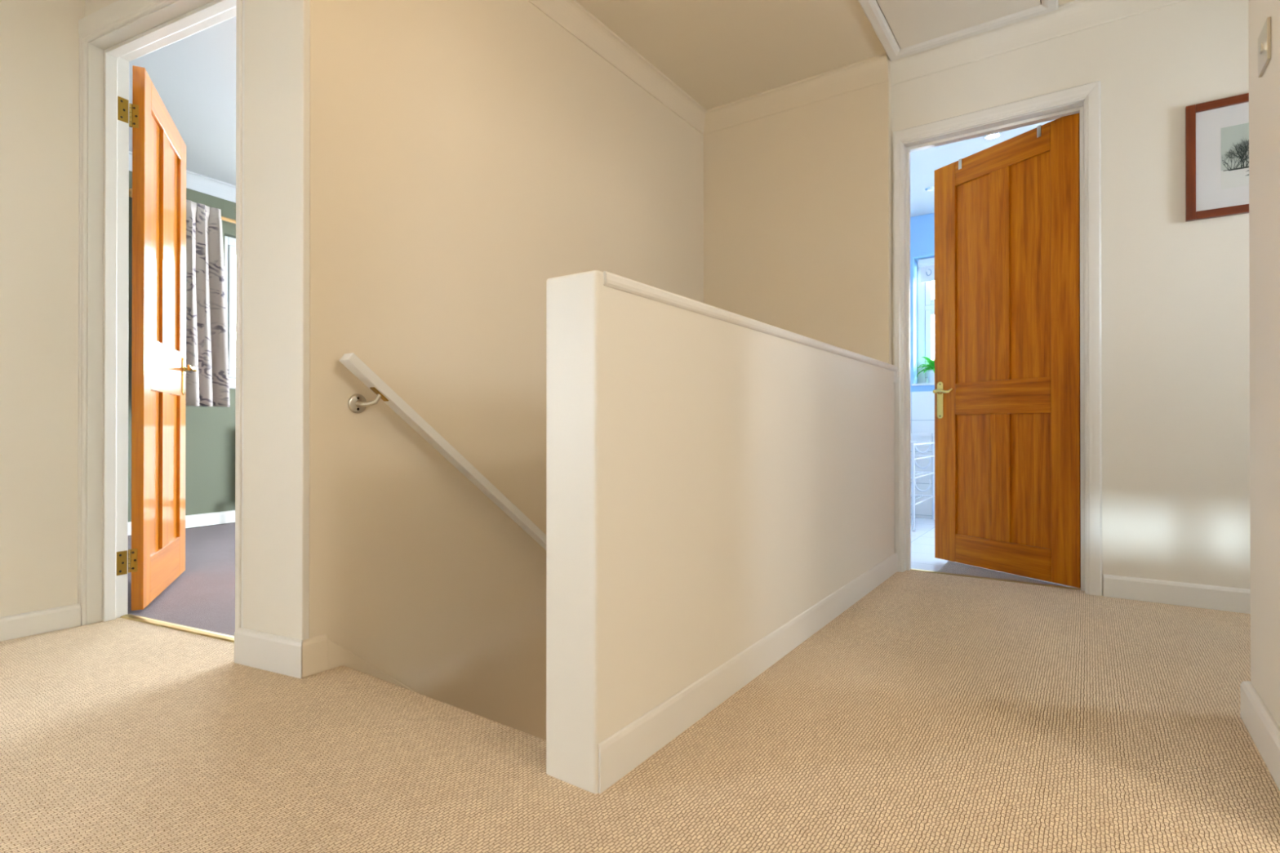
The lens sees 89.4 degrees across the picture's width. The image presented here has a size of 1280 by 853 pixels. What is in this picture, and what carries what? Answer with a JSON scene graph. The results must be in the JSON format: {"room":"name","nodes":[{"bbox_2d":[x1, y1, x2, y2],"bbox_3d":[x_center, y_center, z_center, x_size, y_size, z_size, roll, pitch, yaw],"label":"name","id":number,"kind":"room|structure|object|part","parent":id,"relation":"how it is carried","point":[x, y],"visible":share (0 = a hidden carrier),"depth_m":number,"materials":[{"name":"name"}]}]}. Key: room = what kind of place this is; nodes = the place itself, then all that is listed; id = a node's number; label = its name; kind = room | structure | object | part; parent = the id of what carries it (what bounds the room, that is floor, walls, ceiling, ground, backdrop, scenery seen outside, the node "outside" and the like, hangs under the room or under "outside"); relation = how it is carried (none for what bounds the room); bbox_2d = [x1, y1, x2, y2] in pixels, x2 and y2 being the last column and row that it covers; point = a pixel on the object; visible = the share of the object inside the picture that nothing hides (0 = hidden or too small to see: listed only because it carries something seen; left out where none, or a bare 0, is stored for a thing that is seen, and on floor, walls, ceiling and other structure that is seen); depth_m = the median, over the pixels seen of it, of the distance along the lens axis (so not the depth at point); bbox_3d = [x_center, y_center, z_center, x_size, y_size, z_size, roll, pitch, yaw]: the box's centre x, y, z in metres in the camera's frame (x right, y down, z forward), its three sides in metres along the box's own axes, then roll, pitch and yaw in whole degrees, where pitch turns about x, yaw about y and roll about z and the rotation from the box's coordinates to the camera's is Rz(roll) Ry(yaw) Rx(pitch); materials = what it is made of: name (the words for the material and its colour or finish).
{"room":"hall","nodes":[
{"label":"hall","id":0,"kind":"room"},
{"bbox_2d":[0,0,85,617],"bbox_3d":[-2.812,-0.436,1.097,0.120,2.640,3.000,0,0,35],"label":"wall","id":1,"kind":"structure","parent":0,"point":[39,39],"depth_m":2.15,"materials":[{"name":"beige paint"}]},
{"bbox_2d":[0,604,80,641],"bbox_3d":[-2.773,0.646,1.030,0.016,0.075,2.940,0,0,35],"label":"baseboard","id":2,"kind":"structure","parent":1,"relation":"attached to","point":[33,623],"depth_m":2.15,"materials":[{"name":"white wood"}]},
{"bbox_2d":[127,65,196,610],"bbox_3d":[-2.011,-0.327,2.723,0.146,2.012,0.744,0,0,-25],"label":"door","id":3,"kind":"structure","parent":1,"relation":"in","point":[157,554],"depth_m":2.62,"materials":[{"name":"brown wood"}]},
{"bbox_3d":[-1.940,0.180,2.568,0.012,0.650,0.196,0,0,-25],"label":"panel","id":4,"kind":"part","parent":3,"relation":"part of","materials":[{"name":"brown wood"}]},
{"bbox_3d":[-1.940,-0.782,2.571,0.012,0.890,0.196,0,0,-25],"label":"panel","id":5,"kind":"part","parent":3,"relation":"part of","materials":[{"name":"brown wood"}]},
{"bbox_3d":[-2.008,0.591,2.713,0.037,0.177,0.512,0,0,-25],"label":"rail","id":6,"kind":"part","parent":3,"relation":"part of","materials":[{"name":"brown wood"}]},
{"bbox_3d":[-2.008,-0.240,2.716,0.037,0.199,0.512,0,0,-25],"label":"rail","id":7,"kind":"part","parent":3,"relation":"part of","materials":[{"name":"brown wood"}]},
{"bbox_3d":[-2.008,-1.278,2.720,0.037,0.109,0.512,0,0,-25],"label":"rail","id":8,"kind":"part","parent":3,"relation":"part of","materials":[{"name":"brown wood"}]},
{"bbox_3d":[-2.072,-0.781,2.855,0.012,0.890,0.218,0,0,-25],"label":"panel","id":9,"kind":"part","parent":3,"relation":"part of","materials":[{"name":"brown wood"}]},
{"bbox_3d":[-2.072,0.181,2.852,0.012,0.650,0.218,0,0,-25],"label":"panel","id":10,"kind":"part","parent":3,"relation":"part of","materials":[{"name":"brown wood"}]},
{"bbox_3d":[-2.123,-0.234,3.011,0.005,0.178,0.038,0,0,-25],"label":"handle plate","id":11,"kind":"part","parent":3,"relation":"part of","materials":[{"name":"gold metal"}]},
{"bbox_3d":[-2.079,-0.267,2.981,0.051,0.028,0.119,0,0,-25],"label":"lever","id":12,"kind":"part","parent":3,"relation":"part of","materials":[{"name":"gold metal"}]},
{"bbox_2d":[128,170,235,536],"bbox_3d":[-2.986,-0.423,4.852,0.160,2.640,6.600,0,0,28],"label":"wall","id":13,"kind":"structure","parent":0,"point":[210,431],"depth_m":4.56,"materials":[{"name":"paint"}]},
{"bbox_2d":[128,510,235,535],"bbox_3d":[-2.930,0.654,4.763,0.018,0.085,5.500,0,0,28],"label":"baseboard","id":14,"kind":"structure","parent":13,"relation":"attached to","point":[226,517],"depth_m":4.54,"materials":[{"name":"white wood"}]},
{"bbox_2d":[128,151,235,203],"bbox_3d":[-2.964,-1.690,4.676,0.046,0.108,5.300,0,0,28],"label":"coving","id":15,"kind":"structure","parent":13,"relation":"attached to","point":[194,181],"depth_m":4.55,"materials":[{"name":"white paint"}]},
{"bbox_2d":[128,188,235,223],"bbox_3d":[-2.616,-1.457,5.226,0.148,0.056,2.656,0,0,28],"label":"pole","id":16,"kind":"object","parent":13,"relation":"attached to","point":[224,219],"visible":0.12,"depth_m":4.54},
{"bbox_2d":[185,200,230,407],"bbox_3d":[-3.002,-0.818,4.292,0.126,1.366,0.489,0,0,28],"label":"curtain","id":17,"kind":"object","parent":16,"relation":"hanging from","point":[206,333],"visible":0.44,"depth_m":4.38,"materials":[{"name":"grey fabric"}]},
{"bbox_2d":[224,235,235,385],"bbox_3d":[-2.665,-0.843,5.476,0.070,1.095,1.740,0,0,28],"label":"window","id":18,"kind":"structure","parent":13,"relation":"attached to","point":[229,242],"depth_m":4.76,"materials":[{"name":"white glass"}]},
{"bbox_3d":[-2.918,-0.845,4.983,0.060,0.969,0.507,0,0,28],"label":"sash","id":19,"kind":"part","parent":18,"relation":"part of","materials":[{"name":"white plastic"}]},
{"bbox_2d":[229,385,235,388],"bbox_3d":[-2.603,-0.285,5.441,0.090,0.024,1.820,0,0,28],"label":"window sill","id":20,"kind":"structure","parent":13,"relation":"attached to","point":[230,386],"depth_m":4.69,"materials":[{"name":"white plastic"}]},
{"bbox_2d":[84,0,310,642],"bbox_3d":[-1.425,0.742,2.080,1.160,5.090,0.125,0,0,25],"label":"wall","id":21,"kind":"structure","parent":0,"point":[277,46],"depth_m":1.83,"materials":[{"name":"beige paint"}]},
{"bbox_2d":[234,627,302,679],"bbox_3d":[-1.047,0.636,1.826,0.286,0.100,0.014,0,0,25],"label":"baseboard","id":22,"kind":"object","parent":21,"relation":"attached to","point":[277,654],"visible":1,"depth_m":1.82,"materials":[{"name":"white wood"}]},
{"bbox_2d":[308,0,703,740],"bbox_3d":[-0.289,0.770,2.785,0.100,5.040,2.345,0,0,35],"label":"wall","id":23,"kind":"structure","parent":0,"point":[467,157],"depth_m":2.21,"materials":[{"name":"beige paint"}]},
{"bbox_2d":[77,0,244,627],"bbox_3d":[-1.521,-0.364,2.119,0.962,2.102,0.143,0,0,25],"label":"door frame","id":24,"kind":"structure","parent":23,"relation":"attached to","point":[122,32],"depth_m":2.27,"materials":[{"name":"white wood"}]},
{"bbox_3d":[-1.548,-0.364,2.063,0.962,2.102,0.018,0,0,25],"label":"architrave","id":25,"kind":"part","parent":24,"relation":"part of","materials":[{"name":"white wood"}]},
{"bbox_2d":[235,0,242,629],"bbox_3d":[-1.168,-0.323,1.907,0.020,2.020,0.036,0,0,25],"label":"trim","id":26,"kind":"structure","parent":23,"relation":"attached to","point":[239,2],"depth_m":1.89,"materials":[{"name":"white wood"}]},
{"bbox_2d":[302,634,413,691],"bbox_3d":[-0.282,1.725,2.693,0.014,2.271,2.263,0,0,35],"label":"string","id":27,"kind":"object","parent":23,"relation":"attached to","point":[320,654],"visible":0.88,"depth_m":1.83,"materials":[{"name":"white wood"}]},
{"bbox_2d":[339,352,546,550],"bbox_3d":[-0.271,0.593,2.654,0.080,1.594,2.023,0,0,35],"label":"handrail","id":28,"kind":"object","parent":23,"relation":"attached to","point":[357,403],"visible":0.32,"depth_m":2.04,"materials":[{"name":"white wood"}]},
{"bbox_3d":[-0.799,-0.077,1.904,0.073,0.037,0.024,0,0,2],"label":"arm","id":29,"kind":"part","parent":28,"relation":"part of","materials":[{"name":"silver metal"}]},
{"bbox_2d":[527,0,706,134],"bbox_3d":[-0.248,-1.696,2.726,0.046,0.108,2.190,0,0,35],"label":"coving","id":30,"kind":"structure","parent":23,"relation":"attached to","point":[570,15],"depth_m":2.97,"materials":[{"name":"white paint"}]},
{"bbox_2d":[128,0,1075,217],"bbox_3d":[-0.371,-1.796,2.501,8.950,0.090,8.280,0,0,35],"label":"ceiling","id":31,"kind":"structure","parent":0,"point":[717,52],"depth_m":3.07,"materials":[{"name":"paint"}]},
{"bbox_2d":[924,186,934,191],"bbox_3d":[2.136,-1.739,4.742,0.088,0.011,0.088,0,0,35],"label":"recessed light","id":32,"kind":"object","parent":31,"relation":"in","point":[931,188],"visible":0.74,"depth_m":4.73,"materials":[{"name":"silver metal"}]},
{"bbox_2d":[857,0,1058,61],"bbox_3d":[1.266,-1.741,2.595,0.670,0.020,0.698,0,0,35],"label":"hatch","id":33,"kind":"object","parent":31,"relation":"attached to","point":[904,28],"visible":1,"depth_m":2.76,"materials":[{"name":"white paint"}]},
{"bbox_3d":[1.266,-1.746,2.595,0.550,0.007,0.578,0,0,35],"label":"hatch panel","id":34,"kind":"part","parent":33,"relation":"part of","materials":[{"name":"white paint"}]},
{"bbox_2d":[984,133,1000,139],"bbox_3d":[2.118,-1.742,3.891,0.088,0.011,0.088,0,0,35],"label":"recessed light","id":35,"kind":"object","parent":31,"relation":"in","point":[992,136],"visible":0.94,"depth_m":3.88,"materials":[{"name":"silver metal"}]},
{"bbox_3d":[2.118,-1.741,3.891,0.054,0.009,0.054,0,0,35],"label":"bulb","id":36,"kind":"part","parent":35,"relation":"part of","materials":[{"name":"white"}]},
{"bbox_2d":[0,516,1279,852],"bbox_3d":[-0.305,0.788,2.368,8.600,0.200,7.950,0,0,35],"label":"floor","id":37,"kind":"structure","parent":0,"point":[936,713],"depth_m":1.37,"materials":[{"name":"beige carpet"}]},
{"bbox_2d":[120,613,234,642],"bbox_3d":[-1.500,0.685,2.177,0.811,0.006,0.036,0,0,25],"label":"threshold strip","id":38,"kind":"object","parent":37,"relation":"on","point":[133,617],"visible":0.65,"depth_m":2.20,"materials":[{"name":"gold metal"}]},
{"bbox_2d":[910,432,934,518],"bbox_3d":[2.910,0.384,4.746,2.420,0.665,0.240,0,0,35],"label":"ledge","id":39,"kind":"object","parent":37,"relation":"on","point":[923,509],"depth_m":5.09,"materials":[{"name":"white tile"}]},
{"bbox_2d":[910,440,934,531],"bbox_3d":[1.933,0.414,4.792,0.338,0.606,0.720,0,0,35],"label":"wire rack","id":40,"kind":"object","parent":37,"relation":"on","point":[913,445],"visible":0.44,"depth_m":4.93,"materials":[{"name":"white metal"}]},
{"bbox_3d":[1.864,0.415,4.412,0.018,0.600,0.018,0,0,35],"label":"post","id":41,"kind":"part","parent":40,"relation":"part of","materials":[{"name":"white plastic"}]},
{"bbox_2d":[910,441,933,445],"bbox_3d":[1.932,0.127,4.792,0.332,0.012,0.712,0,0,35],"label":"shelf","id":42,"kind":"object","parent":40,"relation":"attached to","point":[913,443],"depth_m":4.83,"materials":[{"name":"white metal"}]},
{"bbox_2d":[910,454,933,460],"bbox_3d":[1.932,0.227,4.792,0.332,0.012,0.712,0,0,35],"label":"shelf","id":43,"kind":"object","parent":40,"relation":"attached to","point":[913,457],"depth_m":4.88,"materials":[{"name":"white metal"}]},
{"bbox_2d":[911,471,933,479],"bbox_3d":[1.932,0.357,4.791,0.332,0.012,0.712,0,0,35],"label":"shelf","id":44,"kind":"object","parent":40,"relation":"attached to","point":[918,473],"depth_m":4.83,"materials":[{"name":"white metal"}]},
{"bbox_2d":[911,493,933,506],"bbox_3d":[1.932,0.537,4.791,0.332,0.012,0.712,0,0,35],"label":"shelf","id":45,"kind":"object","parent":40,"relation":"attached to","point":[913,504],"depth_m":4.82,"materials":[{"name":"white metal"}]},
{"bbox_3d":[2.263,0.417,4.988,0.018,0.600,0.018,0,0,35],"label":"post","id":46,"kind":"part","parent":40,"relation":"part of","materials":[{"name":"white plastic"}]},
{"bbox_2d":[910,568,1080,590],"bbox_3d":[1.588,0.689,2.934,0.705,0.003,0.032,0,0,35],"label":"threshold strip","id":47,"kind":"object","parent":37,"relation":"on","point":[911,569],"visible":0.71,"depth_m":2.91,"materials":[{"name":"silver metal"}]},
{"bbox_2d":[937,560,1075,587],"bbox_3d":[1.826,0.704,3.179,0.580,0.013,0.590,0,0,35],"label":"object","id":48,"kind":"structure","parent":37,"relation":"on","point":[950,566],"depth_m":3.09,"materials":[{"name":"grey fabric"}]},
{"bbox_2d":[546,270,893,793],"bbox_3d":[0.507,1.499,2.164,0.130,3.578,2.255,0,0,35],"label":"wall","id":49,"kind":"structure","parent":0,"point":[711,482],"depth_m":1.44,"materials":[{"name":"beige paint"}]},
{"bbox_2d":[598,552,897,793],"bbox_3d":[0.576,0.641,2.148,0.005,0.092,2.289,0,0,35],"label":"baseboard","id":50,"kind":"structure","parent":49,"relation":"attached to","point":[620,753],"depth_m":1.58,"materials":[{"name":"white wood"}]},
{"bbox_2d":[603,271,897,382],"bbox_3d":[0.530,-0.251,2.196,0.138,0.078,2.280,0,0,35],"label":"trim","id":51,"kind":"structure","parent":49,"relation":"attached to","point":[611,280],"depth_m":1.60,"materials":[{"name":"white wood"}]},
{"bbox_2d":[703,57,891,364],"bbox_3d":[0.799,0.772,3.391,1.000,5.040,0.110,0,0,35],"label":"wall","id":52,"kind":"structure","parent":0,"point":[797,201],"depth_m":3.29,"materials":[{"name":"beige paint"}]},
{"bbox_2d":[703,53,888,134],"bbox_3d":[0.755,-1.694,3.336,1.000,0.108,0.046,0,0,35],"label":"coving","id":53,"kind":"structure","parent":52,"relation":"attached to","point":[873,70],"depth_m":3.30,"materials":[{"name":"white paint"}]},
{"bbox_2d":[910,213,934,391],"bbox_3d":[3.057,-0.423,4.988,2.550,2.640,0.280,0,0,35],"label":"wall","id":54,"kind":"structure","parent":0,"point":[922,227],"depth_m":5.37,"materials":[{"name":"paint"}]},
{"bbox_2d":[910,391,934,433],"bbox_3d":[2.983,0.214,4.852,2.420,1.005,0.024,0,0,35],"label":"wall tiles","id":55,"kind":"structure","parent":54,"relation":"attached to","point":[922,403],"depth_m":5.30,"materials":[{"name":"white tile"}]},
{"bbox_2d":[911,382,934,386],"bbox_3d":[2.741,-0.346,5.119,1.080,0.017,0.185,0,0,35],"label":"window sill","id":56,"kind":"structure","parent":54,"relation":"attached to","point":[926,384],"depth_m":5.30,"materials":[{"name":"white plastic"}]},
{"bbox_2d":[916,356,934,382],"bbox_3d":[2.415,-0.480,5.297,0.279,0.250,0.217,0,0,35],"label":"potted plant","id":57,"kind":"object","parent":56,"relation":"on","point":[930,370],"visible":0.59,"depth_m":5.31,"materials":[{"name":"green plant"}]},
{"bbox_3d":[2.426,-0.410,5.340,0.109,0.112,0.109,0,0,35],"label":"pot","id":58,"kind":"part","parent":57,"relation":"part of","materials":[{"name":"white ceramic"}]},
{"bbox_2d":[917,262,934,383],"bbox_3d":[2.808,-0.877,5.217,1.060,1.050,0.070,0,0,35],"label":"window","id":59,"kind":"structure","parent":54,"relation":"in","point":[926,304],"depth_m":5.47,"materials":[{"name":"white glass"}]},
{"bbox_2d":[918,257,934,282],"bbox_3d":[2.752,-1.300,5.138,1.010,0.188,0.065,0,0,35],"label":"roller blind","id":60,"kind":"object","parent":59,"relation":"attached to","point":[927,265],"visible":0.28,"depth_m":5.38,"materials":[{"name":"white fabric"}]},
{"bbox_3d":[2.605,-1.180,5.353,0.447,0.317,0.060,0,0,35],"label":"sash","id":61,"kind":"part","parent":59,"relation":"part of","materials":[{"name":"white plastic"}]},
{"bbox_3d":[2.605,-0.698,5.351,0.447,0.567,0.060,0,0,35],"label":"sash","id":62,"kind":"part","parent":59,"relation":"part of","materials":[{"name":"white plastic"}]},
{"bbox_2d":[891,0,1250,595],"bbox_3d":[2.262,-0.431,2.455,2.475,2.640,0.120,0,0,35],"label":"wall","id":63,"kind":"structure","parent":0,"point":[1175,291],"depth_m":2.54,"materials":[{"name":"beige paint"}]},
{"bbox_2d":[893,80,1102,595],"bbox_3d":[1.581,-0.360,2.917,0.811,2.101,0.136,0,0,35],"label":"door frame","id":64,"kind":"structure","parent":63,"relation":"attached to","point":[1084,100],"depth_m":2.74,"materials":[{"name":"white wood"}]},
{"bbox_2d":[932,113,1080,587],"bbox_3d":[1.722,-0.329,3.081,0.149,2.032,0.722,0,0,-26],"label":"door","id":65,"kind":"structure","parent":63,"relation":"in","point":[1006,391],"depth_m":3.02,"materials":[{"name":"brown wood"}]},
{"bbox_3d":[1.559,-0.137,3.360,0.005,0.193,0.038,0,0,-26],"label":"handle plate","id":66,"kind":"part","parent":65,"relation":"part of","materials":[{"name":"gold metal"}]},
{"bbox_3d":[1.556,-0.181,3.306,0.051,0.028,0.119,0,0,-26],"label":"lever","id":67,"kind":"part","parent":65,"relation":"part of","materials":[{"name":"gold metal"}]},
{"bbox_2d":[958,158,962,169],"bbox_3d":[1.645,-1.293,3.276,0.074,0.108,0.018,0,0,-26],"label":"hook","id":68,"kind":"object","parent":65,"relation":"attached to","point":[959,160],"visible":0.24,"depth_m":3.26,"materials":[{"name":"silver metal"}]},
{"bbox_3d":[1.659,-0.720,3.210,0.015,1.009,0.196,0,0,-26],"label":"panel","id":69,"kind":"part","parent":65,"relation":"part of","materials":[{"name":"brown wood"}]},
{"bbox_3d":[1.659,0.242,3.207,0.015,0.610,0.196,0,0,-26],"label":"panel","id":70,"kind":"part","parent":65,"relation":"part of","materials":[{"name":"brown wood"}]},
{"bbox_3d":[1.723,-1.284,3.082,0.040,0.123,0.478,0,0,-26],"label":"rail","id":71,"kind":"part","parent":65,"relation":"part of","materials":[{"name":"brown wood"}]},
{"bbox_3d":[1.723,-0.140,3.078,0.040,0.160,0.478,0,0,-26],"label":"rail","id":72,"kind":"part","parent":65,"relation":"part of","materials":[{"name":"brown wood"}]},
{"bbox_3d":[1.723,0.615,3.076,0.040,0.143,0.478,0,0,-26],"label":"rail","id":73,"kind":"part","parent":65,"relation":"part of","materials":[{"name":"brown wood"}]},
{"bbox_3d":[1.787,-0.721,2.952,0.015,1.009,0.199,0,0,-26],"label":"panel","id":74,"kind":"part","parent":65,"relation":"part of","materials":[{"name":"brown wood"}]},
{"bbox_3d":[1.787,0.241,2.948,0.015,0.610,0.199,0,0,-26],"label":"panel","id":75,"kind":"part","parent":65,"relation":"part of","materials":[{"name":"brown wood"}]},
{"bbox_2d":[1036,124,1041,137],"bbox_3d":[1.821,-1.294,2.918,0.074,0.108,0.018,0,0,-26],"label":"hook","id":76,"kind":"object","parent":65,"relation":"attached to","point":[1038,128],"visible":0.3,"depth_m":2.90,"materials":[{"name":"silver metal"}]},
{"bbox_2d":[888,0,1185,85],"bbox_3d":[2.215,-1.698,2.392,2.475,0.108,0.046,0,0,35],"label":"coving","id":77,"kind":"structure","parent":63,"relation":"attached to","point":[1076,15],"depth_m":2.79,"materials":[{"name":"white paint"}]},
{"bbox_2d":[1102,573,1250,613],"bbox_3d":[2.562,0.644,2.162,1.651,0.088,0.014,0,0,35],"label":"baseboard","id":78,"kind":"structure","parent":63,"relation":"attached to","point":[1173,593],"depth_m":2.49,"materials":[{"name":"white wood"}]},
{"bbox_2d":[1185,93,1248,222],"bbox_3d":[2.263,-1.007,2.370,0.406,0.437,0.022,0,0,35],"label":"framed picture","id":79,"kind":"object","parent":63,"relation":"attached to","point":[1217,131],"visible":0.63,"depth_m":2.43,"materials":[{"name":"brown"}]},
{"bbox_3d":[2.108,-1.007,2.477,0.029,0.437,0.022,0,0,35],"label":"frame","id":80,"kind":"part","parent":79,"relation":"part of","materials":[{"name":"brown wood"}]},
{"bbox_3d":[2.263,-0.803,2.369,0.348,0.029,0.022,0,0,35],"label":"frame rail","id":81,"kind":"part","parent":79,"relation":"part of","materials":[{"name":"brown wood"}]},
{"bbox_3d":[2.263,-1.211,2.371,0.348,0.029,0.022,0,0,35],"label":"frame rail","id":82,"kind":"part","parent":79,"relation":"part of","materials":[{"name":"brown wood"}]},
{"bbox_2d":[1221,122,1248,176],"bbox_3d":[2.264,-1.022,2.371,0.202,0.195,0.001,0,0,35],"label":"print","id":83,"kind":"object","parent":79,"relation":"attached to","point":[1234,135],"depth_m":2.41,"materials":[{"name":"grey paper"}]},
{"bbox_2d":[1248,0,1279,727],"bbox_3d":[0.257,-0.391,-0.268,0.110,2.740,4.250,0,0,35],"label":"wall","id":84,"kind":"structure","parent":0,"point":[1264,91],"depth_m":1.38,"materials":[{"name":"beige paint"}]},
{"bbox_2d":[1240,680,1279,790],"bbox_3d":[1.297,0.639,1.244,0.126,0.090,0.606,0,0,35],"label":"baseboard","id":85,"kind":"structure","parent":84,"relation":"attached to","point":[1264,731],"depth_m":1.35,"materials":[{"name":"white wood"}]},
{"bbox_2d":[1257,17,1271,78],"bbox_3d":[1.313,-0.796,1.363,0.009,0.086,0.088,0,0,35],"label":"light switch","id":86,"kind":"object","parent":84,"relation":"attached to","point":[1264,37],"visible":1,"depth_m":1.35,"materials":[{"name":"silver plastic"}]},
{"label":"outside","id":87,"kind":"structure","parent":0,"visible":0},
{"bbox_3d":[-0.189,3.402,4.985,22.000,0.190,24.000,0,0,35],"label":"floor","id":88,"kind":"structure","parent":87,"visible":0},
{"bbox_2d":[235,341,235,369],"bbox_3d":[-4.644,1.069,6.600,2.035,4.492,2.821,0,0,-20],"label":"bare tree","id":89,"kind":"object","parent":88,"relation":"on","point":[235,341],"visible":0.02,"depth_m":6.46,"materials":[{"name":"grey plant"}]}
]}

